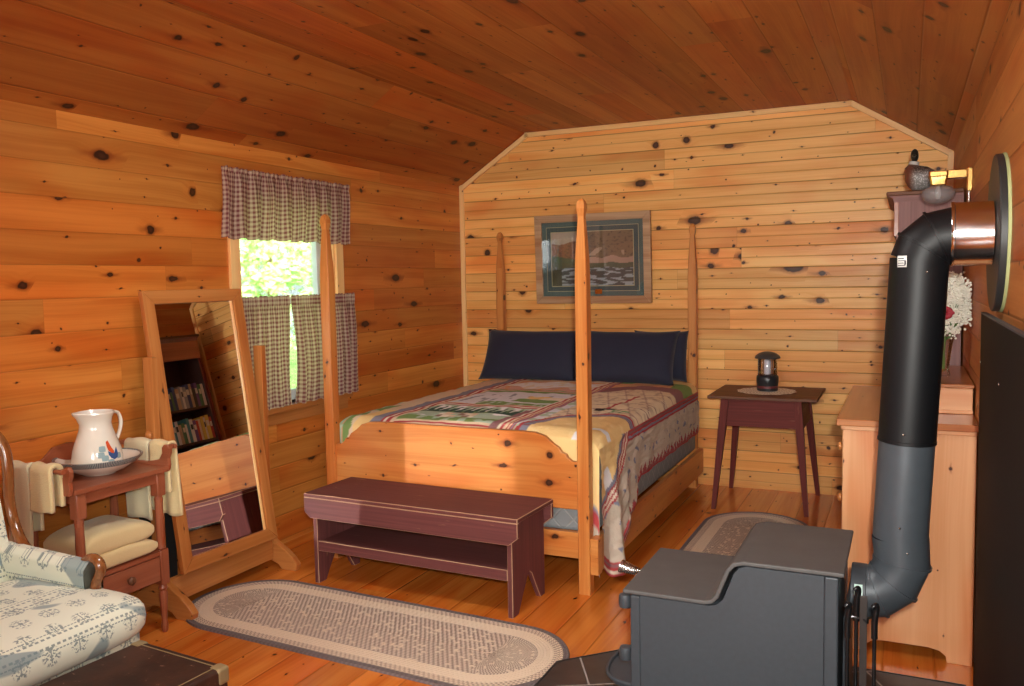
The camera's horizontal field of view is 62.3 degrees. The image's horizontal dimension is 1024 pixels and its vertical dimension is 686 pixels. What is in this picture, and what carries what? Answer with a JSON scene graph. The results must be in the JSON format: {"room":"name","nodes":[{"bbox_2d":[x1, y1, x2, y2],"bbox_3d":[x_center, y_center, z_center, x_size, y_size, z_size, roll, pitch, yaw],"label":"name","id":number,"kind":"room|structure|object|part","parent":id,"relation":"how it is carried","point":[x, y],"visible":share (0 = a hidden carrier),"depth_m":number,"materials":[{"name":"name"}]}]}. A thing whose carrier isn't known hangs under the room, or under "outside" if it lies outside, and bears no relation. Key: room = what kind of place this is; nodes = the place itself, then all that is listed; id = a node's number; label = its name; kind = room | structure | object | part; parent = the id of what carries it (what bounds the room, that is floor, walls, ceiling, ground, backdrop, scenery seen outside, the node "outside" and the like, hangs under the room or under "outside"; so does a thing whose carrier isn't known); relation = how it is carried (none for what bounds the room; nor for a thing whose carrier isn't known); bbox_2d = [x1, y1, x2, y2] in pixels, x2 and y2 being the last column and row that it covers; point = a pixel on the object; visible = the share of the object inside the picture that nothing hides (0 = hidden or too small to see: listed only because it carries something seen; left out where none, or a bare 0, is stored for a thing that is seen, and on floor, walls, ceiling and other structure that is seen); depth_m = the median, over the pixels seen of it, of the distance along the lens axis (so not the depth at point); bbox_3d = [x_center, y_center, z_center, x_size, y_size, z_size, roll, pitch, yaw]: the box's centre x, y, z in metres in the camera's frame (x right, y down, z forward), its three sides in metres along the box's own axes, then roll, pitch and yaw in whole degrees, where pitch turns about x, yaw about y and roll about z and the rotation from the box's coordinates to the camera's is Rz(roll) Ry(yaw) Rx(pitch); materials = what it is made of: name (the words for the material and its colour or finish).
{"room":"cabin bedroom","nodes":[
{"label":"cabin bedroom","id":0,"kind":"room"},
{"bbox_2d":[0,99,463,596],"bbox_3d":[-2.061,0.144,3.414,0.140,2.265,7.840,1,5,25],"label":"wall","id":1,"kind":"structure","parent":0,"point":[96,213],"depth_m":3.94,"materials":[{"name":"brown wood"}]},
{"bbox_2d":[227,237,352,426],"bbox_3d":[-1.322,-0.227,4.930,0.185,1.350,1.020,1,5,25],"label":"window","id":2,"kind":"structure","parent":1,"relation":"in","point":[258,268],"depth_m":4.99,"materials":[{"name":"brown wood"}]},
{"bbox_3d":[-1.377,-0.238,4.955,0.005,1.070,0.740,1,5,25],"label":"pane","id":3,"kind":"part","parent":2,"relation":"part of","materials":[{"name":"clear glass"}]},
{"bbox_3d":[-1.271,-0.266,4.903,0.020,1.270,0.980,1,5,25],"label":"casing","id":4,"kind":"part","parent":2,"relation":"part of","materials":[{"name":"brown wood"}]},
{"bbox_3d":[-1.377,-0.237,4.955,0.035,1.168,0.816,1,5,25],"label":"sash","id":5,"kind":"part","parent":2,"relation":"part of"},
{"bbox_3d":[-1.310,0.396,4.977,0.185,0.100,1.020,1,5,25],"label":"sill","id":6,"kind":"part","parent":2,"relation":"part of","materials":[{"name":"brown wood"}]},
{"bbox_3d":[-1.251,-0.237,4.907,0.013,0.008,1.032,1,5,25],"label":"curtain rod","id":7,"kind":"object","parent":2,"relation":"attached to","visible":0},
{"bbox_2d":[242,295,291,410],"bbox_3d":[-1.356,0.059,4.643,0.051,0.635,0.441,1,5,25],"label":"cafe curtain","id":8,"kind":"object","parent":7,"relation":"hanging from","point":[267,319],"visible":0.65,"depth_m":4.69,"materials":[{"name":"fabric"}]},
{"bbox_2d":[291,293,358,403],"bbox_3d":[-1.129,0.019,5.131,0.056,0.635,0.629,1,5,25],"label":"cafe curtain","id":9,"kind":"object","parent":7,"relation":"hanging from","point":[306,309],"visible":0.77,"depth_m":5.05,"materials":[{"name":"fabric"}]},
{"bbox_2d":[0,0,1010,186],"bbox_3d":[-0.444,-1.124,2.550,3.785,0.590,7.900,1,5,25],"label":"ceiling","id":10,"kind":"structure","parent":0,"point":[429,90],"depth_m":3.99,"materials":[{"name":"brown wood"}]},
{"bbox_2d":[139,480,973,685],"bbox_3d":[-0.397,1.323,2.733,3.785,0.050,7.900,1,5,25],"label":"floor","id":11,"kind":"structure","parent":0,"point":[595,623],"depth_m":3.96,"materials":[{"name":"brown wood"}]},
{"bbox_2d":[0,432,145,685],"bbox_3d":[-1.692,0.771,2.596,0.835,1.135,0.773,1,5,25],"label":"armchair","id":12,"kind":"object","parent":11,"relation":"on","point":[58,618],"visible":0.96,"depth_m":2.65,"materials":[{"name":"fabric"}]},
{"bbox_3d":[-1.889,0.468,2.884,0.432,0.566,0.163,-4,5,-31],"label":"frame","id":13,"kind":"part","parent":12,"relation":"part of","materials":[{"name":"brown wood"}]},
{"bbox_2d":[0,578,145,685],"bbox_3d":[-1.600,0.898,2.566,0.635,0.180,0.765,1,5,25],"label":"seat cushion","id":14,"kind":"object","parent":12,"relation":"on","point":[51,628],"depth_m":2.56,"materials":[{"name":"fabric"}]},
{"bbox_3d":[-1.626,1.015,2.582,0.578,0.135,0.715,1,5,25],"label":"seat","id":15,"kind":"part","parent":12,"relation":"part of","materials":[{"name":"fabric"}]},
{"bbox_2d":[34,439,176,631],"bbox_3d":[-1.709,0.841,3.520,0.352,0.845,0.557,1,5,25],"label":"washstand","id":16,"kind":"object","parent":11,"relation":"on","point":[135,574],"visible":0.52,"depth_m":3.51,"materials":[{"name":"brown wood"}]},
{"bbox_2d":[9,460,43,545],"bbox_3d":[-1.891,0.642,3.289,0.133,0.371,0.070,1,5,25],"label":"towel","id":17,"kind":"object","parent":16,"relation":"hanging from","point":[30,521],"visible":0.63,"depth_m":3.25,"materials":[{"name":"beige fabric"}]},
{"bbox_3d":[-1.920,0.926,3.413,0.044,0.700,0.044,1,5,25],"label":"leg","id":18,"kind":"part","parent":16,"relation":"part of","materials":[{"name":"brown wood"}]},
{"bbox_2d":[29,461,65,513],"bbox_3d":[-1.770,0.549,3.226,0.117,0.192,0.073,1,5,25],"label":"towel","id":19,"kind":"object","parent":16,"relation":"hanging from","point":[46,487],"visible":0.99,"depth_m":3.20,"materials":[{"name":"beige fabric"}]},
{"bbox_2d":[39,442,73,463],"bbox_3d":[-1.866,0.479,3.564,0.016,0.124,0.445,1,5,25],"label":"backsplash","id":20,"kind":"structure","parent":16,"relation":"attached to","point":[63,451],"depth_m":3.52,"materials":[{"name":"brown wood"}]},
{"bbox_3d":[-1.672,0.930,3.297,0.044,0.700,0.044,1,5,25],"label":"leg","id":21,"kind":"part","parent":16,"relation":"part of","materials":[{"name":"brown wood"}]},
{"bbox_2d":[52,448,142,475],"bbox_3d":[-1.721,0.505,3.528,0.344,0.072,0.344,1,5,25],"label":"bowl","id":22,"kind":"object","parent":16,"relation":"on","point":[130,455],"visible":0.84,"depth_m":3.44,"materials":[{"name":"ceramic"}]},
{"bbox_2d":[71,409,122,463],"bbox_3d":[-1.725,0.402,3.516,0.196,0.249,0.196,-3,5,-20],"label":"pitcher","id":23,"kind":"object","parent":22,"relation":"in","point":[96,441],"visible":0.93,"depth_m":3.45,"materials":[{"name":"ceramic"}]},
{"bbox_3d":[-1.686,0.354,3.597,0.019,0.143,0.075,1,5,25],"label":"handle","id":24,"kind":"part","parent":23,"relation":"part of","materials":[{"name":"ceramic"}]},
{"bbox_3d":[-1.757,0.897,3.760,0.044,0.700,0.044,1,5,25],"label":"leg","id":25,"kind":"part","parent":16,"relation":"part of","materials":[{"name":"brown wood"}]},
{"bbox_2d":[100,539,157,568],"bbox_3d":[-1.701,0.863,3.521,0.273,0.080,0.334,1,5,25],"label":"folded towel","id":26,"kind":"object","parent":16,"relation":"on","point":[126,553],"visible":0.41,"depth_m":3.48,"materials":[{"name":"beige fabric"}]},
{"bbox_2d":[43,515,153,555],"bbox_3d":[-1.706,0.791,3.509,0.262,0.101,0.330,1,5,25],"label":"folded towel","id":27,"kind":"object","parent":26,"relation":"on","point":[104,533],"visible":0.84,"depth_m":3.43,"materials":[{"name":"beige fabric"}]},
{"bbox_3d":[-1.558,0.975,3.469,0.031,0.036,0.036,1,5,25],"label":"knob","id":28,"kind":"part","parent":16,"relation":"part of","materials":[{"name":"brown wood"}]},
{"bbox_3d":[-1.708,0.976,3.531,0.294,0.105,0.337,1,5,25],"label":"drawer","id":29,"kind":"part","parent":16,"relation":"part of","materials":[{"name":"brown wood"}]},
{"bbox_2d":[105,551,159,575],"bbox_3d":[-1.713,0.911,3.528,0.306,0.015,0.381,1,5,25],"label":"shelf","id":30,"kind":"object","parent":16,"relation":"attached to","point":[154,556],"depth_m":3.50,"materials":[{"name":"brown wood"}]},
{"bbox_2d":[124,437,154,520],"bbox_3d":[-1.646,0.597,3.768,0.157,0.361,0.071,1,5,25],"label":"towel","id":31,"kind":"object","parent":16,"relation":"hanging from","point":[140,502],"visible":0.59,"depth_m":3.74,"materials":[{"name":"beige fabric"}]},
{"bbox_3d":[-1.509,0.901,3.645,0.044,0.700,0.044,1,5,25],"label":"leg","id":32,"kind":"part","parent":16,"relation":"part of","materials":[{"name":"brown wood"}]},
{"bbox_2d":[149,438,182,515],"bbox_3d":[-1.517,0.591,3.710,0.123,0.346,0.067,1,5,25],"label":"towel","id":33,"kind":"object","parent":16,"relation":"hanging from","point":[172,500],"visible":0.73,"depth_m":3.71,"materials":[{"name":"beige fabric"}]},
{"bbox_2d":[39,640,228,685],"bbox_3d":[-1.148,1.140,2.304,0.397,0.368,0.644,1,5,29],"label":"trunk","id":34,"kind":"object","parent":11,"relation":"on","point":[141,663],"visible":1,"depth_m":2.45,"materials":[{"name":"leather"}]},
{"bbox_2d":[139,513,177,577],"bbox_3d":[-1.681,0.975,4.033,0.032,0.500,0.185,1,5,25],"label":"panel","id":35,"kind":"object","parent":11,"relation":"on","point":[169,531],"visible":0.03,"depth_m":4.08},
{"bbox_2d":[136,289,300,620],"bbox_3d":[-1.437,0.477,4.118,0.364,1.472,0.786,1,5,25],"label":"mirror","id":36,"kind":"object","parent":11,"relation":"on","point":[202,394],"visible":0.89,"depth_m":4.10,"materials":[{"name":"brown wood"}]},
{"bbox_3d":[-1.622,0.411,3.777,0.040,0.040,0.024,1,5,25],"label":"pivot knob","id":37,"kind":"part","parent":36,"relation":"part of","materials":[{"name":"brown wood"}]},
{"bbox_3d":[-1.548,-0.227,4.114,0.035,0.064,0.607,1,5,27],"label":"frame rail","id":38,"kind":"part","parent":36,"relation":"part of","materials":[{"name":"brown wood"}]},
{"bbox_2d":[155,301,265,555],"bbox_3d":[-1.460,0.388,4.121,0.176,1.185,0.502,1,5,27],"label":"mirror glass","id":39,"kind":"object","parent":36,"relation":"attached to","point":[201,354],"depth_m":4.11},
{"bbox_3d":[-1.367,1.002,4.126,0.035,0.064,0.607,1,5,27],"label":"frame rail","id":40,"kind":"part","parent":36,"relation":"part of","materials":[{"name":"brown wood"}]},
{"bbox_2d":[186,579,569,685],"bbox_3d":[-0.640,1.227,3.658,1.880,0.012,0.620,1,5,28],"label":"braided rug","id":41,"kind":"object","parent":11,"relation":"on","point":[522,654],"visible":0.99,"depth_m":3.58,"materials":[{"name":"beige fabric"}]},
{"bbox_2d":[304,477,552,618],"bbox_3d":[-0.415,0.967,4.112,1.185,0.457,0.380,1,5,27],"label":"bench","id":42,"kind":"object","parent":11,"relation":"on","point":[492,535],"visible":1,"depth_m":3.99,"materials":[{"name":"paint"}]},
{"bbox_3d":[-0.900,0.968,4.361,0.025,0.436,0.334,1,5,27],"label":"leg","id":43,"kind":"part","parent":42,"relation":"part of","materials":[{"name":"paint"}]},
{"bbox_3d":[-0.487,1.016,3.978,1.058,0.051,0.019,1,5,27],"label":"shelf rail","id":44,"kind":"part","parent":42,"relation":"part of","materials":[{"name":"paint"}]},
{"bbox_2d":[323,525,506,568],"bbox_3d":[-0.414,0.991,4.122,1.058,0.017,0.305,1,5,27],"label":"shelf","id":45,"kind":"object","parent":42,"relation":"attached to","point":[439,552],"depth_m":4.09,"materials":[{"name":"paint"}]},
{"bbox_3d":[-0.419,0.749,4.096,1.185,0.020,0.380,1,5,27],"label":"seat","id":46,"kind":"part","parent":42,"relation":"part of","materials":[{"name":"paint"}]},
{"bbox_3d":[0.066,0.986,3.868,0.025,0.436,0.334,1,5,27],"label":"leg","id":47,"kind":"part","parent":42,"relation":"part of","materials":[{"name":"paint"}]},
{"bbox_2d":[320,199,702,595],"bbox_3d":[0.155,0.168,5.269,1.584,1.855,2.289,1,5,25],"label":"bed","id":48,"kind":"object","parent":11,"relation":"on","point":[506,461],"visible":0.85,"depth_m":4.27,"materials":[{"name":"brown wood"}]},
{"bbox_3d":[-0.977,0.242,4.570,0.058,1.855,0.058,1,5,25],"label":"post","id":49,"kind":"part","parent":48,"relation":"part of","materials":[{"name":"brown wood"}]},
{"bbox_3d":[-0.312,0.599,4.291,1.394,0.360,0.028,1,5,25],"label":"footboard","id":50,"kind":"part","parent":48,"relation":"part of","materials":[{"name":"brown wood"}]},
{"bbox_3d":[-0.076,0.075,6.575,0.058,1.855,0.058,1,5,25],"label":"post","id":51,"kind":"part","parent":48,"relation":"part of","materials":[{"name":"brown wood"}]},
{"bbox_3d":[-0.305,0.950,4.319,1.394,0.125,0.036,1,5,25],"label":"foot rail","id":52,"kind":"part","parent":48,"relation":"part of","materials":[{"name":"brown wood"}]},
{"bbox_3d":[0.336,0.263,3.956,0.058,1.855,0.058,1,5,25],"label":"post","id":53,"kind":"part","parent":48,"relation":"part of","materials":[{"name":"brown wood"}]},
{"bbox_2d":[544,436,694,530],"bbox_3d":[0.179,0.720,5.297,1.462,0.200,2.120,1,5,25],"label":"box spring","id":54,"kind":"object","parent":48,"relation":"on","point":[562,518],"visible":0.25,"depth_m":4.76,"materials":[{"name":"fabric"}]},
{"bbox_2d":[599,456,601,479],"bbox_3d":[0.168,0.502,5.293,1.440,0.225,2.105,1,5,25],"label":"mattress","id":55,"kind":"object","parent":54,"relation":"on","point":[600,470],"visible":0.05,"depth_m":4.17,"materials":[{"name":"white fabric"}]},
{"bbox_2d":[339,379,699,577],"bbox_3d":[0.174,0.691,5.258,1.650,0.743,2.066,1,5,25],"label":"quilt","id":56,"kind":"object","parent":55,"relation":"on","point":[636,426],"visible":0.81,"depth_m":4.65,"materials":[{"name":"multicoloured fabric"}]},
{"bbox_2d":[479,329,575,380],"bbox_3d":[0.140,0.088,6.210,0.783,0.363,0.242,1,5,25],"label":"pillow","id":57,"kind":"object","parent":56,"relation":"on","point":[539,355],"visible":0.95,"depth_m":6.13,"materials":[{"name":"blue fabric"}]},
{"bbox_2d":[575,331,679,385],"bbox_3d":[0.796,0.098,5.902,0.721,0.363,0.241,1,5,25],"label":"pillow","id":58,"kind":"object","parent":56,"relation":"on","point":[626,357],"visible":0.83,"depth_m":5.81,"materials":[{"name":"blue fabric"}]},
{"bbox_2d":[634,330,688,381],"bbox_3d":[1.041,0.091,5.943,0.391,0.356,0.174,1,5,25],"label":"pillow","id":59,"kind":"object","parent":56,"relation":"on","point":[679,365],"visible":0.29,"depth_m":5.84,"materials":[{"name":"blue fabric"}]},
{"bbox_3d":[0.878,0.916,5.027,0.030,0.172,2.227,1,5,25],"label":"rail","id":60,"kind":"part","parent":48,"relation":"part of","materials":[{"name":"brown wood"}]},
{"bbox_3d":[0.607,0.278,6.271,1.420,0.570,0.027,1,5,25],"label":"headboard","id":61,"kind":"part","parent":48,"relation":"part of","materials":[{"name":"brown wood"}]},
{"bbox_3d":[1.270,0.096,5.947,0.058,1.855,0.058,1,5,25],"label":"post","id":62,"kind":"part","parent":48,"relation":"part of","materials":[{"name":"brown wood"}]},
{"bbox_2d":[679,512,807,555],"bbox_3d":[1.207,1.128,4.512,0.620,0.012,1.720,1,5,25],"label":"braided rug","id":63,"kind":"object","parent":11,"relation":"on","point":[724,533],"visible":0.34,"depth_m":4.93,"materials":[{"name":"beige fabric"}]},
{"bbox_2d":[534,649,965,685],"bbox_3d":[0.643,1.275,2.602,1.412,0.026,1.562,1,5,25],"label":"hearth pad","id":64,"kind":"object","parent":11,"relation":"on","point":[587,670],"visible":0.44,"depth_m":3.11,"materials":[{"name":"stone"}]},
{"bbox_2d":[606,522,866,685],"bbox_3d":[0.708,0.937,2.759,0.819,0.622,0.450,1,5,25],"label":"wood stove","id":65,"kind":"object","parent":64,"relation":"on","point":[771,612],"visible":0.94,"depth_m":2.57,"materials":[{"name":"metal"}]},
{"bbox_3d":[0.428,0.789,2.966,0.114,0.052,0.048,1,5,25],"label":"spring handle","id":66,"kind":"part","parent":65,"relation":"part of","materials":[{"name":"metal"}]},
{"bbox_3d":[0.394,0.970,2.686,0.032,0.352,0.020,1,5,25],"label":"corner post","id":67,"kind":"part","parent":65,"relation":"part of","materials":[{"name":"metal"}]},
{"bbox_3d":[0.654,0.891,2.560,0.543,0.458,0.018,1,5,25],"label":"panel","id":68,"kind":"part","parent":65,"relation":"part of","materials":[{"name":"metal"}]},
{"bbox_3d":[0.736,0.701,2.726,0.650,0.148,0.450,1,5,25],"label":"plate","id":69,"kind":"part","parent":65,"relation":"part of","materials":[{"name":"grey metal"}]},
{"bbox_3d":[0.917,0.910,2.436,0.038,0.488,0.020,1,5,25],"label":"corner post","id":70,"kind":"part","parent":65,"relation":"part of","materials":[{"name":"metal"}]},
{"bbox_3d":[1.088,0.880,2.799,0.037,0.488,0.021,1,5,25],"label":"corner post","id":71,"kind":"part","parent":65,"relation":"part of","materials":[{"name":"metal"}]},
{"bbox_2d":[866,207,951,617],"bbox_3d":[1.189,0.227,2.544,0.272,1.250,0.179,1,5,25],"label":"stovepipe","id":72,"kind":"object","parent":65,"relation":"attached to","point":[899,567],"visible":0.97,"depth_m":2.48,"materials":[{"name":"metal"}]},
{"bbox_2d":[852,595,871,685],"bbox_3d":[0.961,0.982,2.323,0.120,0.590,0.120,1,5,25],"label":"stand","id":73,"kind":"object","parent":64,"relation":"on","point":[864,620],"visible":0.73,"depth_m":2.31,"materials":[{"name":"black metal"}]},
{"bbox_2d":[844,602,852,685],"bbox_3d":[0.910,0.972,2.313,0.034,0.544,0.023,-1,4,6],"label":"poker","id":74,"kind":"object","parent":73,"relation":"hanging from","point":[848,613],"visible":1,"depth_m":2.30,"materials":[{"name":"black metal"}]},
{"bbox_3d":[0.911,0.751,2.296,0.023,0.101,0.024,1,5,25],"label":"handle","id":75,"kind":"part","parent":74,"relation":"part of","materials":[{"name":"black metal"}]},
{"bbox_2d":[852,586,860,685],"bbox_3d":[0.956,0.954,2.358,0.052,0.571,0.024,1,5,25],"label":"shovel","id":76,"kind":"object","parent":73,"relation":"in","point":[856,603],"visible":0.94,"depth_m":2.34,"materials":[{"name":"black metal"}]},
{"bbox_3d":[0.953,0.720,2.340,0.023,0.101,0.024,1,5,25],"label":"handle","id":77,"kind":"part","parent":76,"relation":"part of","materials":[{"name":"black metal"}]},
{"bbox_2d":[871,603,879,685],"bbox_3d":[0.983,0.970,2.301,0.025,0.546,0.040,1,5,25],"label":"brush","id":78,"kind":"object","parent":73,"relation":"hanging from","point":[876,608],"visible":1,"depth_m":2.28,"materials":[{"name":"black metal"}]},
{"bbox_3d":[0.978,0.749,2.281,0.023,0.101,0.024,1,5,25],"label":"handle","id":79,"kind":"part","parent":78,"relation":"part of","materials":[{"name":"black metal"}]},
{"bbox_2d":[707,385,825,516],"bbox_3d":[1.676,0.682,5.557,0.663,0.730,0.606,1,5,25],"label":"side table","id":80,"kind":"object","parent":11,"relation":"on","point":[737,409],"visible":0.94,"depth_m":5.37,"materials":[{"name":"red paint"}]},
{"bbox_3d":[1.339,0.707,5.435,0.102,0.711,0.097,1,5,25],"label":"leg","id":81,"kind":"part","parent":80,"relation":"part of","materials":[{"name":"red paint"}]},
{"bbox_3d":[1.557,0.668,5.898,0.099,0.711,0.087,1,5,25],"label":"leg","id":82,"kind":"part","parent":80,"relation":"part of","materials":[{"name":"red paint"}]},
{"bbox_2d":[738,387,795,394],"bbox_3d":[1.667,0.314,5.546,0.384,0.001,0.384,1,5,25],"label":"doily","id":83,"kind":"object","parent":80,"relation":"on","point":[753,390],"visible":0.79,"depth_m":5.50,"materials":[{"name":"beige fabric"}]},
{"bbox_2d":[755,351,780,391],"bbox_3d":[1.673,0.183,5.544,0.164,0.259,0.164,1,5,25],"label":"lantern","id":84,"kind":"object","parent":83,"relation":"on","point":[766,382],"visible":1,"depth_m":5.50,"materials":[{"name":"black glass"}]},
{"bbox_3d":[1.672,0.154,5.542,0.124,0.108,0.124,1,5,25],"label":"globe","id":85,"kind":"part","parent":84,"relation":"part of","materials":[{"name":"clear glass"}]},
{"bbox_3d":[1.787,0.713,5.234,0.097,0.711,0.082,1,5,25],"label":"leg","id":86,"kind":"part","parent":80,"relation":"part of","materials":[{"name":"red paint"}]},
{"bbox_3d":[2.008,0.675,5.688,0.112,0.711,0.087,1,5,25],"label":"leg","id":87,"kind":"part","parent":80,"relation":"part of","materials":[{"name":"red paint"}]},
{"bbox_2d":[837,385,978,666],"bbox_3d":[1.723,0.719,3.733,0.501,0.925,1.090,1,5,25],"label":"dresser","id":88,"kind":"object","parent":11,"relation":"on","point":[941,619],"visible":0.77,"depth_m":3.23,"materials":[{"name":"brown wood"}]},
{"bbox_3d":[1.374,0.642,3.541,0.030,0.038,0.038,1,5,25],"label":"knob","id":89,"kind":"part","parent":88,"relation":"part of","materials":[{"name":"brown wood"}]},
{"bbox_3d":[1.370,0.428,3.525,0.030,0.038,0.038,1,5,25],"label":"knob","id":90,"kind":"part","parent":88,"relation":"part of","materials":[{"name":"brown wood"}]},
{"bbox_3d":[1.532,0.404,3.807,0.024,0.190,0.990,1,5,25],"label":"drawer","id":91,"kind":"part","parent":88,"relation":"part of","materials":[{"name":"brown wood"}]},
{"bbox_3d":[1.726,0.294,3.700,0.471,0.018,1.062,1,5,25],"label":"moulding","id":92,"kind":"part","parent":88,"relation":"part of","materials":[{"name":"brown wood"}]},
{"bbox_2d":[939,365,973,414],"bbox_3d":[1.861,0.193,3.718,0.248,0.120,0.760,1,5,25],"label":"box","id":93,"kind":"object","parent":88,"relation":"on","point":[956,391],"visible":0.44,"depth_m":3.37,"materials":[{"name":"brown wood"}]},
{"bbox_2d":[941,336,953,375],"bbox_3d":[1.846,0.057,3.636,0.092,0.165,0.092,1,5,25],"label":"flower vase","id":94,"kind":"object","parent":93,"relation":"on","point":[952,339],"visible":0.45,"depth_m":3.61,"materials":[{"name":"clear glass"}]},
{"bbox_2d":[942,271,972,368],"bbox_3d":[1.850,-0.099,3.591,0.229,0.443,0.224,-2,4,-18],"label":"flower bouquet","id":95,"kind":"object","parent":94,"relation":"in","point":[958,291],"visible":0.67,"depth_m":3.52,"materials":[{"name":"white plant"}]},
{"bbox_3d":[1.788,-0.124,3.480,0.055,0.055,0.016,1,5,25],"label":"red flower","id":96,"kind":"part","parent":95,"relation":"part of","materials":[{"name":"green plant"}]},
{"bbox_3d":[1.861,0.142,3.714,0.248,0.016,0.760,1,5,25],"label":"lid","id":97,"kind":"part","parent":93,"relation":"part of","materials":[{"name":"brown wood"}]},
{"bbox_2d":[886,188,963,365],"bbox_3d":[2.260,0.153,4.691,0.342,1.890,1.068,1,5,25],"label":"bookcase","id":98,"kind":"object","parent":11,"relation":"on","point":[907,206],"visible":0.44,"depth_m":4.16,"materials":[{"name":"paint"}]},
{"bbox_2d":[905,149,934,190],"bbox_3d":[2.098,-0.870,4.260,0.228,0.220,0.132,1,5,25],"label":"duck decoy","id":99,"kind":"object","parent":98,"relation":"on","point":[916,176],"visible":0.84,"depth_m":4.25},
{"bbox_3d":[2.246,-0.752,4.621,0.334,0.030,1.060,1,5,25],"label":"crown","id":100,"kind":"part","parent":98,"relation":"part of","materials":[{"name":"paint"}]},
{"bbox_2d":[464,106,953,494],"bbox_3d":[1.210,-0.306,6.119,3.685,2.635,0.120,1,5,25],"label":"wall","id":101,"kind":"structure","parent":0,"point":[792,216],"depth_m":5.86,"materials":[{"name":"brown wood"}]},
{"bbox_2d":[459,185,468,385],"bbox_3d":[-0.379,-0.131,6.799,0.035,2.245,0.022,1,5,25],"label":"trim","id":102,"kind":"structure","parent":101,"relation":"attached to","point":[461,191],"depth_m":6.76,"materials":[{"name":"brown wood"}]},
{"bbox_2d":[461,134,527,189],"bbox_3d":[-0.142,-1.405,6.581,0.592,0.395,0.022,1,5,25],"label":"trim","id":103,"kind":"structure","parent":101,"relation":"attached to","point":[522,138],"depth_m":6.57,"materials":[{"name":"brown wood"}]},
{"bbox_2d":[534,210,652,303],"bbox_3d":[0.592,-0.625,6.269,0.900,0.664,0.060,1,5,25],"label":"framed picture","id":104,"kind":"object","parent":101,"relation":"attached to","point":[619,243],"visible":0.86,"depth_m":6.23,"materials":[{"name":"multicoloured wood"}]},
{"bbox_2d":[550,229,634,286],"bbox_3d":[0.590,-0.624,6.264,0.646,0.409,0.018,1,5,25],"label":"print","id":105,"kind":"object","parent":104,"relation":"attached to","point":[611,251],"depth_m":6.24},
{"bbox_2d":[524,100,851,136],"bbox_3d":[1.149,-1.566,5.963,2.320,0.034,0.022,1,5,25],"label":"trim","id":106,"kind":"structure","parent":101,"relation":"attached to","point":[841,103],"depth_m":5.89,"materials":[{"name":"brown wood"}]},
{"bbox_2d":[850,100,951,154],"bbox_3d":[2.457,-1.365,5.367,0.597,0.395,0.022,1,5,25],"label":"trim","id":107,"kind":"structure","parent":101,"relation":"attached to","point":[854,104],"depth_m":5.36,"materials":[{"name":"brown wood"}]},
{"bbox_2d":[947,152,953,188],"bbox_3d":[2.747,-0.072,5.340,0.034,2.225,0.022,1,5,25],"label":"trim","id":108,"kind":"structure","parent":101,"relation":"attached to","point":[950,182],"depth_m":5.25,"materials":[{"name":"brown wood"}]},
{"bbox_2d":[954,0,1023,662],"bbox_3d":[1.214,0.195,1.884,0.120,2.265,7.840,1,5,25],"label":"wall","id":109,"kind":"structure","parent":0,"point":[994,123],"depth_m":2.68,"materials":[{"name":"brown wood"}]},
{"bbox_2d":[929,167,972,201],"bbox_3d":[1.900,-0.641,3.708,0.202,0.235,0.140,1,5,25],"label":"wall lamp","id":110,"kind":"object","parent":109,"relation":"attached to","point":[938,179],"visible":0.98,"depth_m":3.67,"materials":[{"name":"gold metal"}]},
{"bbox_3d":[1.870,-0.719,3.715,0.076,0.066,0.076,1,5,25],"label":"burner","id":111,"kind":"part","parent":110,"relation":"part of","materials":[{"name":"gold metal"}]},
{"bbox_3d":[1.935,-0.735,3.683,0.078,0.037,0.050,1,5,25],"label":"arm","id":112,"kind":"part","parent":110,"relation":"part of","materials":[{"name":"gold metal"}]},
{"bbox_3d":[1.980,-0.707,3.665,0.022,0.100,0.070,1,5,25],"label":"wall plate","id":113,"kind":"part","parent":110,"relation":"part of","materials":[{"name":"gold metal"}]},
{"bbox_2d":[949,152,1011,311],"bbox_3d":[1.350,-0.317,2.464,0.136,0.455,0.455,1,5,25],"label":"stovepipe collar","id":114,"kind":"object","parent":109,"relation":"attached to","point":[981,230],"depth_m":2.36,"materials":[{"name":"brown metal"}]},
{"bbox_3d":[1.396,-0.316,2.442,0.018,0.450,0.450,1,5,25],"label":"wall plate","id":115,"kind":"part","parent":114,"relation":"part of","materials":[{"name":"black metal"}]},
{"bbox_2d":[973,312,1023,685],"bbox_3d":[1.103,0.624,1.861,0.048,1.317,1.600,1,5,25],"label":"shield","id":116,"kind":"object","parent":109,"relation":"attached to","point":[999,576],"visible":1,"depth_m":1.97,"materials":[{"name":"metal"}]},
{"bbox_3d":[-1.277,-0.907,4.830,0.013,0.008,1.012,1,5,25],"label":"curtain rod","id":117,"kind":"object","parent":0,"visible":0},
{"bbox_2d":[221,165,349,244],"bbox_3d":[-1.263,-0.764,4.830,0.060,0.375,1.092,1,5,25],"label":"valance","id":118,"kind":"object","parent":117,"relation":"hanging from","point":[262,206],"visible":0.99,"depth_m":4.75,"materials":[{"name":"fabric"}]}
]}

